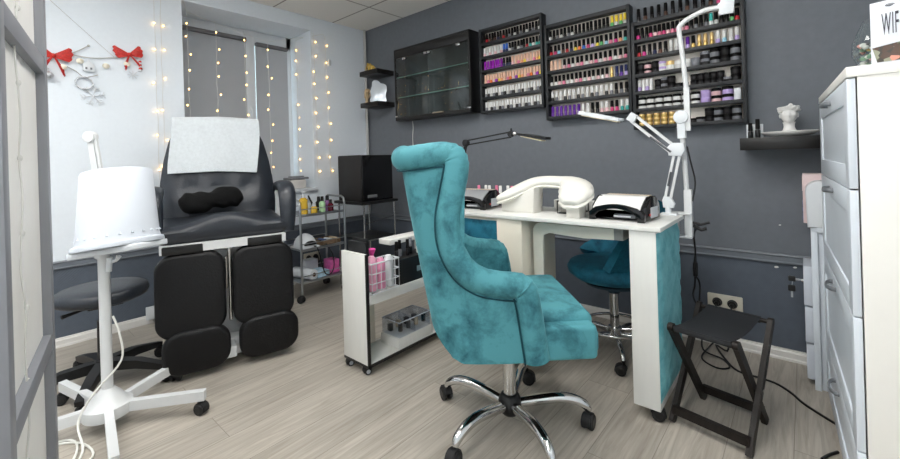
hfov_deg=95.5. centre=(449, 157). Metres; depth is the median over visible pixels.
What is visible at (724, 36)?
bottle
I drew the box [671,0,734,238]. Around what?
lamp
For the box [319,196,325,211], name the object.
bottle
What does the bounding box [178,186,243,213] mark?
cushion
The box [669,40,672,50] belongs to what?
bottle
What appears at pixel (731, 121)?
shelf
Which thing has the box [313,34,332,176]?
string light
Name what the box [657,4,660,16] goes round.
bottle
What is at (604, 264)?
stool
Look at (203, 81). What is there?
roller blind
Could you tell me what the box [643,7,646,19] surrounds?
bottle
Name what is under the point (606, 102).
bottle
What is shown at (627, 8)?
rack
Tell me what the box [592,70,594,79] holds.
bottle
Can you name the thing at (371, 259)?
bottle
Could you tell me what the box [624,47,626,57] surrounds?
bottle
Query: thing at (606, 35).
bottle
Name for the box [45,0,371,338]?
wall
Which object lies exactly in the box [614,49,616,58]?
bottle
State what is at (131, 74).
snowflake
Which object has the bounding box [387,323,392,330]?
small part
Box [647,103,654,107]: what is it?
jar
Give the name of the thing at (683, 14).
shelf
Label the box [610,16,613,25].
bottle
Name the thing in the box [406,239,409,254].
bottle
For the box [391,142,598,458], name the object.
chair
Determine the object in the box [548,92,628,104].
shelf
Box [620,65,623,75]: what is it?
bottle
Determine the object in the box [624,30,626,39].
bottle
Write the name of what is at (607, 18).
bottle
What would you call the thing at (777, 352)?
baseboard
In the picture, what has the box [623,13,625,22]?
bottle
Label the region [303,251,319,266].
power outlet
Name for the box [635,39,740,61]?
shelf
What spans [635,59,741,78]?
shelf
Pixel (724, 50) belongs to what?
jar
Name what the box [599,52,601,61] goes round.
bottle
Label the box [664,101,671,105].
jar
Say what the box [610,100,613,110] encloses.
bottle
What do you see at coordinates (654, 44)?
bottle
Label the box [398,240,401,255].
bottle
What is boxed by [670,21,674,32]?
bottle
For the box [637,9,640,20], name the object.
bottle
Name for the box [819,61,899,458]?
dresser
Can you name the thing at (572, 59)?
bottle
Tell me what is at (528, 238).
desk
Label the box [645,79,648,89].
bottle
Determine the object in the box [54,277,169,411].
stool
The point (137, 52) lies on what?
bow
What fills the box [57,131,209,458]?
stand
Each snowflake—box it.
[80,86,105,105]
[127,71,137,78]
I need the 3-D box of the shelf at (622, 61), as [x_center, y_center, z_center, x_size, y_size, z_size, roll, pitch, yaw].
[0.919,-0.610,2.749,0.548,0.021,0.065,-2,0,41]
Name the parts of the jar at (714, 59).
lid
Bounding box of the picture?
[872,41,899,62]
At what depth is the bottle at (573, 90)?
2.80 m
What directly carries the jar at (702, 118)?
on the rack at (697, 109)
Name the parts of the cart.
panel, panel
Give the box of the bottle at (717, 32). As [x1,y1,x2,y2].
[716,31,719,42]
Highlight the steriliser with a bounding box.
[338,155,392,201]
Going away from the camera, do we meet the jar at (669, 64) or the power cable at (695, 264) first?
the power cable at (695, 264)
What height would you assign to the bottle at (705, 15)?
0.078 m
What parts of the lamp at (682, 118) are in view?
arm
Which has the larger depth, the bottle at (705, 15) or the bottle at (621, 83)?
the bottle at (621, 83)
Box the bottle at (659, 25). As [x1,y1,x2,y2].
[657,24,661,34]
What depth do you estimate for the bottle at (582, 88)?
2.76 m
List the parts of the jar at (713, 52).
lid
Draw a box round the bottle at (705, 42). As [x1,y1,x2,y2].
[703,33,707,44]
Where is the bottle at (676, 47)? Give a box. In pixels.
[674,39,678,49]
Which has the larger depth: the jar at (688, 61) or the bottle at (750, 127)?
the jar at (688, 61)
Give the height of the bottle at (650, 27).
0.078 m
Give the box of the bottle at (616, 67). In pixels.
[615,66,618,75]
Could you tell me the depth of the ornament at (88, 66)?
2.65 m
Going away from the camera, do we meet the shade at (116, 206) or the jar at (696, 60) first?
the shade at (116, 206)
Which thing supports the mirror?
on the wall shelf at (376, 105)
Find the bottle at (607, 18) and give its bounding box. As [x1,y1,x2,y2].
[606,17,608,26]
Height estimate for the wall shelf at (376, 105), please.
0.046 m
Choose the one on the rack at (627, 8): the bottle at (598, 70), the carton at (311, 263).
the bottle at (598, 70)
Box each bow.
[47,48,73,76]
[112,45,142,69]
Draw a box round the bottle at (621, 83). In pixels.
[620,82,622,92]
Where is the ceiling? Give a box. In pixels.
[249,0,449,30]
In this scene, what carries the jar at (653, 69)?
on the rack at (697, 109)
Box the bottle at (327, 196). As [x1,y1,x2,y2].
[325,195,328,210]
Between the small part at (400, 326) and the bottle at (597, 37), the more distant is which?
the bottle at (597, 37)
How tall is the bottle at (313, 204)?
0.085 m
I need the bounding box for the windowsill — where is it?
[295,187,317,191]
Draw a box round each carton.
[303,257,317,268]
[324,257,338,272]
[802,173,822,222]
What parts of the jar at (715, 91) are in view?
lid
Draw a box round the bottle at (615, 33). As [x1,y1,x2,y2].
[614,32,617,41]
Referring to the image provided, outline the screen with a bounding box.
[0,0,58,458]
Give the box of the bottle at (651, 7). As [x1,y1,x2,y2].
[650,6,653,17]
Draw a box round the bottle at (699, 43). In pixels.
[697,34,701,45]
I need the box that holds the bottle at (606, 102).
[605,101,608,110]
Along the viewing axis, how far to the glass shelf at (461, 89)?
3.64 m
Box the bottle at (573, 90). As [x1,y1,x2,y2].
[572,89,574,98]
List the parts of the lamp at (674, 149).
arm, arm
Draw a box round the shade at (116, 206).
[68,166,164,253]
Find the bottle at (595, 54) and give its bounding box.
[594,53,597,62]
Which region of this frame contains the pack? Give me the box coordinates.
[313,267,329,277]
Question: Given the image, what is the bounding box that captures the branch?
[50,0,132,76]
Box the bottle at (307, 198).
[305,197,310,212]
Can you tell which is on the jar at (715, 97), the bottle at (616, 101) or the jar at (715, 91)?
the jar at (715, 91)
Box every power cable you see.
[58,316,123,458]
[314,243,334,274]
[692,225,729,369]
[715,344,834,424]
[820,450,838,458]
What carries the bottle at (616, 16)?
on the rack at (627, 8)
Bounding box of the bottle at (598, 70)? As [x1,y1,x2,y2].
[597,69,599,78]
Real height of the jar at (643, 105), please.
0.037 m
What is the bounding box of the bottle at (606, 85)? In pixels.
[605,84,607,94]
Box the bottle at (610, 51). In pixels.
[609,50,611,59]
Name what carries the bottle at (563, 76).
on the rack at (627, 8)
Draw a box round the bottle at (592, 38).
[591,37,593,46]
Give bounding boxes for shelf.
[288,241,344,251]
[293,266,341,284]
[296,209,343,216]
[340,215,393,240]
[360,68,393,79]
[361,101,394,109]
[369,277,424,305]
[398,85,468,98]
[399,62,467,77]
[480,13,538,33]
[481,29,539,46]
[481,44,539,60]
[482,59,539,73]
[482,74,540,86]
[482,89,540,100]
[483,104,542,113]
[546,5,625,29]
[546,23,626,44]
[547,40,626,59]
[547,57,627,74]
[548,75,627,89]
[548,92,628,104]
[549,109,628,119]
[634,0,739,27]
[634,19,739,44]
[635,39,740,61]
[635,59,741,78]
[636,79,741,95]
[636,99,742,112]
[637,119,742,128]
[740,135,820,150]
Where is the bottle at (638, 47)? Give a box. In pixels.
[637,46,640,56]
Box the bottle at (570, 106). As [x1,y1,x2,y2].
[569,105,571,114]
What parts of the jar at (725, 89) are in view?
lid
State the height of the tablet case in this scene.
0.266 m
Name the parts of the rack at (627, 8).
panel, panel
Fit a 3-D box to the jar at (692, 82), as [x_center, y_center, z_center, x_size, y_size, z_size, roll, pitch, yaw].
[1.399,-0.425,2.340,0.040,0.034,0.039,-2,0,-43]
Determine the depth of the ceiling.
3.72 m
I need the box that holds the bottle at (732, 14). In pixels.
[729,13,733,20]
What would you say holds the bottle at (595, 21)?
on the rack at (627, 8)
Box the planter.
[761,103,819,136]
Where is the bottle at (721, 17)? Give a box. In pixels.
[719,15,723,22]
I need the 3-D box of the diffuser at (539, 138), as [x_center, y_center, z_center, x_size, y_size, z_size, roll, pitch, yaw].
[0.493,-0.115,2.434,0.138,0.040,0.055,-2,0,41]
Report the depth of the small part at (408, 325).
2.37 m
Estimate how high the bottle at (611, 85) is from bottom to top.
0.078 m
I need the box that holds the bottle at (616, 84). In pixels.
[615,83,617,92]
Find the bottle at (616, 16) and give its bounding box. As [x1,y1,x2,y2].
[615,15,617,24]
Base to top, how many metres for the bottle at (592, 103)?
0.078 m
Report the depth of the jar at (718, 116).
2.25 m
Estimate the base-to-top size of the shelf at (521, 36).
0.021 m
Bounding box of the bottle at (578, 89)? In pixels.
[577,88,579,97]
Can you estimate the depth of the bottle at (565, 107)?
2.85 m
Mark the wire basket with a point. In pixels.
(395, 257)
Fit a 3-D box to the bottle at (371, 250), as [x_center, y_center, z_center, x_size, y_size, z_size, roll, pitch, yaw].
[-0.425,0.597,2.229,0.044,0.203,0.043,-2,0,41]
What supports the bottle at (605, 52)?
on the rack at (627, 8)
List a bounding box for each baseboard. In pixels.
[55,266,339,348]
[580,303,806,364]
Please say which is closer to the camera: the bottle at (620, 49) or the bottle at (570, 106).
the bottle at (620, 49)
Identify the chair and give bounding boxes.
[153,137,297,375]
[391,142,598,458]
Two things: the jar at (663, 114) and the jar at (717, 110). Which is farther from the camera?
the jar at (663, 114)
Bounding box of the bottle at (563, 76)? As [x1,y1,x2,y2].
[562,75,565,83]
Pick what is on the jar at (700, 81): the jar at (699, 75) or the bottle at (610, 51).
the jar at (699, 75)
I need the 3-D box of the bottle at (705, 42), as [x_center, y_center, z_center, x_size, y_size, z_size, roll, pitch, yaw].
[1.437,-0.660,2.301,0.022,0.078,0.021,-2,0,36]
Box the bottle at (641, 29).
[640,28,643,38]
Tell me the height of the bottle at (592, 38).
0.078 m
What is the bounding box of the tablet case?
[347,240,367,253]
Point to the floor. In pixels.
(303, 400)
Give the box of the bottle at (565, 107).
[564,105,567,114]
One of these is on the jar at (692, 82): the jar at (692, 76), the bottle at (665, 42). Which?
the jar at (692, 76)
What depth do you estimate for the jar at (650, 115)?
2.49 m
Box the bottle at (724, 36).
[722,30,726,41]
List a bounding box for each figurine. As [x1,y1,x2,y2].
[364,89,370,102]
[366,63,374,70]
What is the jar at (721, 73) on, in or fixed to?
on the jar
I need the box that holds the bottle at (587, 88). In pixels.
[586,87,588,96]
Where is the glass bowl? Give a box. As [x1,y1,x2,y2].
[851,23,870,65]
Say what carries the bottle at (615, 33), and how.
on the rack at (627, 8)
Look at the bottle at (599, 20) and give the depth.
2.68 m
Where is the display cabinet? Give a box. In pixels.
[394,29,480,121]
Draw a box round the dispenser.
[805,180,822,227]
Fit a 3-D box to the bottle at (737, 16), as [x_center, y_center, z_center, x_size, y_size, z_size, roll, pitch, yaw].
[1.547,-0.770,2.203,0.022,0.078,0.021,-2,0,25]
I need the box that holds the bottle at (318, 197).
[315,196,319,210]
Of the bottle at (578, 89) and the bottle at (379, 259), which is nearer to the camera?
the bottle at (379, 259)
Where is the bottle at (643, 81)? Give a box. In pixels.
[642,80,644,90]
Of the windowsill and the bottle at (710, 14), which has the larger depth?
the windowsill
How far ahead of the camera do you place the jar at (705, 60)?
2.28 m
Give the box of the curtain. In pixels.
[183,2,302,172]
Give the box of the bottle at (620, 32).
[619,31,621,40]
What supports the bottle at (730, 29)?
on the rack at (697, 109)
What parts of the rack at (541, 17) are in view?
panel, panel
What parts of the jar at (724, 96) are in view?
lid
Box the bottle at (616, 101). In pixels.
[615,100,618,110]
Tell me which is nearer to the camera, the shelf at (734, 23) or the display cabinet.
the shelf at (734, 23)
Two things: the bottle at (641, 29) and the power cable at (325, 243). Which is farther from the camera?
the power cable at (325, 243)
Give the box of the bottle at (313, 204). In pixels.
[311,203,317,213]
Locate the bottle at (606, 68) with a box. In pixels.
[605,67,608,77]
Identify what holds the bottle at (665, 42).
on the rack at (697, 109)
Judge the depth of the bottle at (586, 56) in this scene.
2.74 m
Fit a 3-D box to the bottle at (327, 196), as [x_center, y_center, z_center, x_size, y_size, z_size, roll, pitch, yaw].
[-1.054,0.388,3.517,0.052,0.130,0.051,-2,0,41]
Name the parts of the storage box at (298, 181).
lid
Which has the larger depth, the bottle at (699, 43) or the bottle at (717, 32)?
the bottle at (699, 43)
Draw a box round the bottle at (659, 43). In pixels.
[658,42,661,52]
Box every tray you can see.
[66,239,167,260]
[315,236,340,244]
[381,319,431,348]
[466,203,479,206]
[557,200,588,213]
[614,213,636,218]
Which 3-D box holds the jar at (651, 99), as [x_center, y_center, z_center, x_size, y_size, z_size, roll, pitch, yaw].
[1.224,-0.353,2.494,0.045,0.037,0.046,-2,0,-4]
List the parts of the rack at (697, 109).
panel, panel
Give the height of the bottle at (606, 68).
0.078 m
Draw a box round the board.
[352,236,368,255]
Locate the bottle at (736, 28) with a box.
[735,27,739,39]
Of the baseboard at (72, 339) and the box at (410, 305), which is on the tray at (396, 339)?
the box at (410, 305)
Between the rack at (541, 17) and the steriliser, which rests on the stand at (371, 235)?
the steriliser
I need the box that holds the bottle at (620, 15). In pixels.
[619,14,622,23]
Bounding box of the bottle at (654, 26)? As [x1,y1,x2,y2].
[653,25,656,35]
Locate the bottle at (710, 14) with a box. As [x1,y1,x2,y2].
[709,13,712,24]
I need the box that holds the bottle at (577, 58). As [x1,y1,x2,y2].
[576,56,579,65]
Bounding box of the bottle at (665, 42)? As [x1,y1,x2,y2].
[664,41,667,51]
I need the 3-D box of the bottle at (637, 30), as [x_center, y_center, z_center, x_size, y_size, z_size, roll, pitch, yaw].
[1.164,-0.758,2.530,0.022,0.078,0.021,-2,0,26]
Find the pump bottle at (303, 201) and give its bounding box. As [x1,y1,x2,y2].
[299,191,307,214]
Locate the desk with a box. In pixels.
[465,206,683,421]
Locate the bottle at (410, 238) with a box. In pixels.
[409,237,411,253]
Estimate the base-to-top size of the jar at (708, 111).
0.040 m
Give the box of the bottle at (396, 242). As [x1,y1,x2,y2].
[395,241,398,256]
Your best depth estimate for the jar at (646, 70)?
2.48 m
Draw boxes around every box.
[146,306,154,321]
[283,176,308,188]
[382,305,429,323]
[383,248,422,284]
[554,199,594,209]
[734,87,741,98]
[746,124,763,137]
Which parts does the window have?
handle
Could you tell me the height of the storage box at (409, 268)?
0.139 m
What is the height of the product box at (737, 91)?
0.070 m
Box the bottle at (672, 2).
[671,0,674,13]
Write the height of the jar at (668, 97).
0.037 m
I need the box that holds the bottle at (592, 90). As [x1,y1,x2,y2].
[590,86,593,96]
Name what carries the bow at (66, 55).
attached to the branch
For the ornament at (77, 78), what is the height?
0.089 m
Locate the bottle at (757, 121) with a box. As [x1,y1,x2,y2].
[755,119,760,137]
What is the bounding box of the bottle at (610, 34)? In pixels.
[609,33,612,42]
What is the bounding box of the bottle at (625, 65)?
[624,64,627,74]
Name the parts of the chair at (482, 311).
leg, leg, leg, leg, leg, seat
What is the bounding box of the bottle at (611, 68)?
[610,66,613,76]
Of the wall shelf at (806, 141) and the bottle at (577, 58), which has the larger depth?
the bottle at (577, 58)
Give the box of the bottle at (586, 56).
[585,55,588,64]
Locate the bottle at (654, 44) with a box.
[653,43,656,53]
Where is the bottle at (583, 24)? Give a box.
[582,23,585,32]
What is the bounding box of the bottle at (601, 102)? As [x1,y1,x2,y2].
[600,101,603,111]
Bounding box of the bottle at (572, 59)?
[571,57,574,66]
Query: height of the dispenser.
0.210 m
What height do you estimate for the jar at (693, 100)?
0.037 m
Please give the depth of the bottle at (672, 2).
2.40 m
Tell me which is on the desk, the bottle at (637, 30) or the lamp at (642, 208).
the lamp at (642, 208)
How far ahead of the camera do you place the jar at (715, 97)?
2.25 m
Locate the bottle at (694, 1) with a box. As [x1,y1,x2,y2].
[693,0,696,8]
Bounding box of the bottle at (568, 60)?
[567,58,570,67]
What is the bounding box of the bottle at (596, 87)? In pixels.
[595,85,598,95]
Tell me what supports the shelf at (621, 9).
attached to the rack at (627, 8)
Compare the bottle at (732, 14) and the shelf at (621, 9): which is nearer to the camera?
the bottle at (732, 14)
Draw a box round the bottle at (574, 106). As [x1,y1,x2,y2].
[573,104,575,114]
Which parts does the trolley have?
frame, rail, rail, rail, frame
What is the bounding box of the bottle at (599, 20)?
[598,19,601,28]
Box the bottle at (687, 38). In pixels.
[686,37,689,47]
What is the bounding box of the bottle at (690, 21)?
[689,19,693,28]
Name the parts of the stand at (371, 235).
leg, leg, leg, leg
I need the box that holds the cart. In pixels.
[341,231,436,374]
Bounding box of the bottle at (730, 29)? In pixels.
[728,28,732,40]
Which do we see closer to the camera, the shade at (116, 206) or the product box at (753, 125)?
the shade at (116, 206)
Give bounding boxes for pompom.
[76,58,83,63]
[102,63,109,68]
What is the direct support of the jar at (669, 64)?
on the rack at (697, 109)
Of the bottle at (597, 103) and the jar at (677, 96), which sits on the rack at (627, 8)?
the bottle at (597, 103)
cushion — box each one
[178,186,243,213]
[451,275,598,358]
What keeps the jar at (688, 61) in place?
on the rack at (697, 109)
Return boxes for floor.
[56,275,842,458]
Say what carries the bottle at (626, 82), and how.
on the rack at (627, 8)
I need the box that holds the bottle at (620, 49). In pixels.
[619,48,622,58]
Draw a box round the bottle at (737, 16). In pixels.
[735,7,739,19]
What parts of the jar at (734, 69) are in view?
lid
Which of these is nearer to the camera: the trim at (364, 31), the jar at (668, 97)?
the jar at (668, 97)
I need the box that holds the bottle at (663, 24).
[662,23,665,33]
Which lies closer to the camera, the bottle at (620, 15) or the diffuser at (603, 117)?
the diffuser at (603, 117)
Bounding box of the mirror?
[370,80,386,101]
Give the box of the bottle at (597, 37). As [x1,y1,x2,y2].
[596,36,598,45]
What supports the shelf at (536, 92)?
attached to the rack at (541, 17)
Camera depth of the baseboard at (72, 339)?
2.64 m
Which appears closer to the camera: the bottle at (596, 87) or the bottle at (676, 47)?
the bottle at (676, 47)
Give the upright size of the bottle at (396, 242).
0.092 m
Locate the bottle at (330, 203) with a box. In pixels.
[328,199,333,210]
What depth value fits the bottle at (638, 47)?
2.52 m
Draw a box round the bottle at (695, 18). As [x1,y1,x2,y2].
[694,16,698,27]
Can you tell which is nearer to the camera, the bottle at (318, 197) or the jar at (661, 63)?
the jar at (661, 63)
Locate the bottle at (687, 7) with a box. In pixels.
[685,0,689,9]
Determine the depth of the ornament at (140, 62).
2.85 m
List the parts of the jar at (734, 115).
lid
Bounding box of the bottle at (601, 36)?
[600,35,602,44]
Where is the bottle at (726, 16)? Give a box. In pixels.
[724,14,728,21]
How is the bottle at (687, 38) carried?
on the rack at (697, 109)
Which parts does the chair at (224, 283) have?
armrest, backrest, frame, seat, armrest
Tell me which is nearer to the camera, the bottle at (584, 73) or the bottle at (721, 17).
the bottle at (721, 17)
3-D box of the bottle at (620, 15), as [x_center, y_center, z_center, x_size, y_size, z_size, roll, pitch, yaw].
[1.086,-0.874,2.599,0.021,0.078,0.022,-2,0,-41]
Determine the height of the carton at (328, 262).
0.110 m
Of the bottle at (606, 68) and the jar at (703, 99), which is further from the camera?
the bottle at (606, 68)
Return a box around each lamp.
[462,128,550,152]
[465,188,501,209]
[578,111,685,215]
[589,193,659,222]
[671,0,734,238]
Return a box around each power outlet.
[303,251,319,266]
[707,292,742,311]
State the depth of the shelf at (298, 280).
3.30 m
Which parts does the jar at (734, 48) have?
lid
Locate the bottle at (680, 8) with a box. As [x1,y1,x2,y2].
[678,0,682,11]
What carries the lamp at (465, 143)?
on the desk
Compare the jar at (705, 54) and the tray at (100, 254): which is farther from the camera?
the jar at (705, 54)
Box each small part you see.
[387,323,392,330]
[398,323,402,331]
[406,320,410,327]
[414,316,417,324]
[421,313,424,320]
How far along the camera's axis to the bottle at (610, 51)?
2.64 m
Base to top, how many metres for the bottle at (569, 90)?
0.078 m
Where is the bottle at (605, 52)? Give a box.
[604,51,606,60]
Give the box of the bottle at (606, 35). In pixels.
[605,34,607,43]
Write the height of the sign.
0.168 m
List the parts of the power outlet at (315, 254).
plate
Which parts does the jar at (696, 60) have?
lid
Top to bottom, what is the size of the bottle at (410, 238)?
0.092 m
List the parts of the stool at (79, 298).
leg, leg, leg, seat, leg, leg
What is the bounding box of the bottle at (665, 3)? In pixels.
[664,2,667,14]
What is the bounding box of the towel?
[167,117,259,173]
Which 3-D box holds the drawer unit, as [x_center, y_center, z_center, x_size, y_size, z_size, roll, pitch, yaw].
[1.853,0.678,1.833,0.515,0.735,0.250,-2,0,41]
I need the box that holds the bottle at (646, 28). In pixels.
[645,27,648,37]
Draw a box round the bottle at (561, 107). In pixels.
[560,106,562,115]
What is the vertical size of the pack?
0.055 m
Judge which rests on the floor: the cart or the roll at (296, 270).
the cart
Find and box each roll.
[293,266,317,279]
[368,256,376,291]
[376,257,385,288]
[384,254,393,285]
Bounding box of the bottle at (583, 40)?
[582,39,585,48]
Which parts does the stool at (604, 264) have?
seat, leg, leg, seat plate, leg, backrest, leg, leg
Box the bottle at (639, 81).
[638,80,641,90]
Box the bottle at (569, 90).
[568,89,570,98]
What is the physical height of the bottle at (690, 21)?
0.078 m
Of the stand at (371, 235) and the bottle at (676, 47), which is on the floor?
the stand at (371, 235)
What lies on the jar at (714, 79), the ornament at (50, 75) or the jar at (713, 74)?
the jar at (713, 74)
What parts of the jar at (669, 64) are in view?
lid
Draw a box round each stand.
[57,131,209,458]
[334,198,397,283]
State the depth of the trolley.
3.32 m
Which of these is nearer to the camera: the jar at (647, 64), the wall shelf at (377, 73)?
the jar at (647, 64)
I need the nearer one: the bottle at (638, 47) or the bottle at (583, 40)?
the bottle at (638, 47)
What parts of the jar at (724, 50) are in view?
lid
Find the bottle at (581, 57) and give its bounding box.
[580,55,583,64]
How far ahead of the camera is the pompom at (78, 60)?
2.61 m
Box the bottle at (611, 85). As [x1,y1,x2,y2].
[610,84,613,93]
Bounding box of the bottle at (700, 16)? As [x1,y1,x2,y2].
[699,15,703,26]
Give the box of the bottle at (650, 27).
[649,26,652,36]
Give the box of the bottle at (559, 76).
[558,75,560,84]
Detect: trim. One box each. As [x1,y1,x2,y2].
[53,214,371,269]
[363,30,370,211]
[371,212,810,265]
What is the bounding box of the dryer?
[290,233,319,249]
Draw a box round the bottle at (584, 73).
[583,71,586,80]
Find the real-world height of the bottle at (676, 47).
0.078 m
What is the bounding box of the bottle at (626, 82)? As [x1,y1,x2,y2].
[625,81,628,91]
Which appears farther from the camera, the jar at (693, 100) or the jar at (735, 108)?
the jar at (693, 100)
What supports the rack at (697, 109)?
attached to the wall at (796, 49)
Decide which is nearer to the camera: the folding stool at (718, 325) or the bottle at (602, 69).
the folding stool at (718, 325)
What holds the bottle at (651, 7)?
on the rack at (697, 109)
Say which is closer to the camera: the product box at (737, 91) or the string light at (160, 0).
the product box at (737, 91)
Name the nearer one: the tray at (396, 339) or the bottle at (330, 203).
the tray at (396, 339)
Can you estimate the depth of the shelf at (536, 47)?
3.12 m
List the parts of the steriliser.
door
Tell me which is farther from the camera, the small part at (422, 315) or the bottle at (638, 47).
the bottle at (638, 47)
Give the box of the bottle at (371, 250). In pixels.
[369,248,375,255]
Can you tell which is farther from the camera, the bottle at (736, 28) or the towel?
the towel
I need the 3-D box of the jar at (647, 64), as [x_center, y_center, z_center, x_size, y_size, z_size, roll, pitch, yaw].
[1.210,-0.563,2.500,0.043,0.036,0.042,-2,0,-8]
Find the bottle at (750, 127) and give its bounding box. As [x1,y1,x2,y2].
[748,123,752,137]
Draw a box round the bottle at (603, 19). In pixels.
[602,18,605,27]
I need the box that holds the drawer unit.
[788,227,827,391]
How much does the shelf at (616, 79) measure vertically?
0.021 m
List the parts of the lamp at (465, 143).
arm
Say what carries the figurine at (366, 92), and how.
on the wall shelf at (376, 105)
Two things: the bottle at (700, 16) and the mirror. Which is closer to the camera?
the bottle at (700, 16)
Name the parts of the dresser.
handle, handle, handle, handle, drawer, drawer, drawer, drawer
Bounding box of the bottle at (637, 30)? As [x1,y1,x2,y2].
[636,29,639,39]
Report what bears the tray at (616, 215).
on the lamp at (642, 208)
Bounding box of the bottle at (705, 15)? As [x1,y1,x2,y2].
[704,14,708,25]
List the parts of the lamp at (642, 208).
panel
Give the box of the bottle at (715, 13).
[714,12,717,23]
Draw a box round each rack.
[479,12,545,114]
[544,4,632,120]
[631,0,748,129]
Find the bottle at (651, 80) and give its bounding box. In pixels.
[649,79,652,89]
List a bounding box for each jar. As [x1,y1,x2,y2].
[637,63,643,69]
[637,69,643,73]
[638,97,645,103]
[638,103,646,108]
[644,62,650,68]
[644,68,651,72]
[646,96,654,102]
[646,113,652,117]
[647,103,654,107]
[651,61,658,67]
[651,67,658,71]
[654,79,660,84]
[655,95,662,101]
[655,102,663,106]
[659,61,665,66]
[661,77,667,83]
[661,112,667,116]
[664,94,671,100]
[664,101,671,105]
[666,60,673,69]
[667,76,675,82]
[667,82,675,87]
[672,93,680,99]
[673,100,681,104]
[674,60,680,68]
[686,59,690,66]
[690,74,696,79]
[690,80,696,84]
[691,57,699,65]
[691,91,699,98]
[691,98,699,103]
[696,116,704,121]
[697,73,702,79]
[697,79,703,83]
[700,51,709,59]
[700,58,709,64]
[701,90,710,96]
[701,97,710,102]
[703,72,709,78]
[705,108,713,115]
[705,115,713,120]
[709,48,719,56]
[710,56,719,62]
[710,71,716,77]
[710,77,716,82]
[711,88,721,95]
[711,95,721,101]
[714,107,722,114]
[714,114,722,120]
[717,70,724,76]
[719,46,729,55]
[720,54,729,61]
[722,86,733,93]
[722,93,733,100]
[723,76,730,80]
[723,106,731,113]
[723,114,731,119]
[730,44,740,53]
[730,52,740,59]
[730,66,740,73]
[731,73,740,79]
[732,105,741,112]
[732,112,741,118]
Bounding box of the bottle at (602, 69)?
[601,68,603,78]
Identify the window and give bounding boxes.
[182,16,293,175]
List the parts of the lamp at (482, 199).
panel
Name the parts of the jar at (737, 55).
lid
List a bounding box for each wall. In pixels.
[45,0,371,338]
[366,0,885,352]
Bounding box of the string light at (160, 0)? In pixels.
[153,0,167,177]
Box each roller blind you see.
[182,25,247,118]
[255,42,290,182]
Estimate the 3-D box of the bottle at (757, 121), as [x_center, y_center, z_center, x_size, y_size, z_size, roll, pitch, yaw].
[1.562,-0.149,2.077,0.021,0.095,0.022,-2,0,-43]
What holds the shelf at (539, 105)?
attached to the rack at (541, 17)
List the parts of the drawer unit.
drawer, drawer, drawer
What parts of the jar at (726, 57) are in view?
lid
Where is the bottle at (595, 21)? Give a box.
[594,20,597,29]
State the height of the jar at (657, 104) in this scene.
0.037 m
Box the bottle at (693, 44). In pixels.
[691,35,695,46]
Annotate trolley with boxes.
[282,194,346,303]
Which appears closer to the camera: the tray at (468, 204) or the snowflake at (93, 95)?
the tray at (468, 204)
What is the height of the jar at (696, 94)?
0.037 m
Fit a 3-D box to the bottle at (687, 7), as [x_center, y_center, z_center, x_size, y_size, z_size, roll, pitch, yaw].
[1.365,-0.877,2.352,0.021,0.092,0.022,-2,0,-33]
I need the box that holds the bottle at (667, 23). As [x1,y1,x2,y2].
[666,22,669,33]
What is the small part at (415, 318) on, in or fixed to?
in the box at (410, 305)
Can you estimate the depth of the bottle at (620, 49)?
2.60 m
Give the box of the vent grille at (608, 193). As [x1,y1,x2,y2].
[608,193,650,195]
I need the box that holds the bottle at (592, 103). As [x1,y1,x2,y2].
[591,102,594,112]
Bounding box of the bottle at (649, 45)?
[648,44,651,54]
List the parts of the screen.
post, infill panel, infill panel, infill panel, post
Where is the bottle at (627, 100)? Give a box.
[626,98,628,108]
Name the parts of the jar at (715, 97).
lid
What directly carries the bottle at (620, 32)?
on the rack at (627, 8)
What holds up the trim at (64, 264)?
attached to the wall at (126, 121)
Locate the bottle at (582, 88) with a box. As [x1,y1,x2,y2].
[581,87,584,97]
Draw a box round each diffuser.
[520,136,545,140]
[581,115,619,122]
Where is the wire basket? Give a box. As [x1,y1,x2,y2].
[368,255,399,295]
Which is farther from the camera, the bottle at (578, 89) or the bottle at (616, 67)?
the bottle at (578, 89)
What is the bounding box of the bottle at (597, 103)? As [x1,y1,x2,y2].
[596,102,598,111]
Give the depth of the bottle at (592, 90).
2.72 m
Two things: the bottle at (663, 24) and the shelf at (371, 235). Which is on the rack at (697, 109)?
the bottle at (663, 24)
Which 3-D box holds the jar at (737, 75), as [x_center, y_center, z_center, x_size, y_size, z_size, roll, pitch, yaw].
[1.546,-0.433,2.212,0.046,0.040,0.047,-2,0,11]
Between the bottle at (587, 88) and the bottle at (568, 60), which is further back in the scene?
the bottle at (568, 60)
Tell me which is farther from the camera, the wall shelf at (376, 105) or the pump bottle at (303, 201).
the wall shelf at (376, 105)
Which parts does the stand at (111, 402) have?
leg, leg, swing arm, leg, leg, leg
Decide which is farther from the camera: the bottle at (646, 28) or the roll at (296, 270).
the roll at (296, 270)
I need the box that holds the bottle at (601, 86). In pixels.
[600,85,603,94]
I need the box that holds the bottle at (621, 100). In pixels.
[620,99,623,109]
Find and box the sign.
[870,0,899,63]
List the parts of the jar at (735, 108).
lid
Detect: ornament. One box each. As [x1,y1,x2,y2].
[47,68,53,78]
[74,76,93,89]
[83,58,94,71]
[138,61,141,71]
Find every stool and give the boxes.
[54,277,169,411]
[567,200,664,376]
[667,301,774,458]
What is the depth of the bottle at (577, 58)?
2.78 m
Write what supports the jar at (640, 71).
on the rack at (697, 109)
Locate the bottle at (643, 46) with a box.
[642,45,645,55]
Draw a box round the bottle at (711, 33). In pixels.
[710,32,713,43]

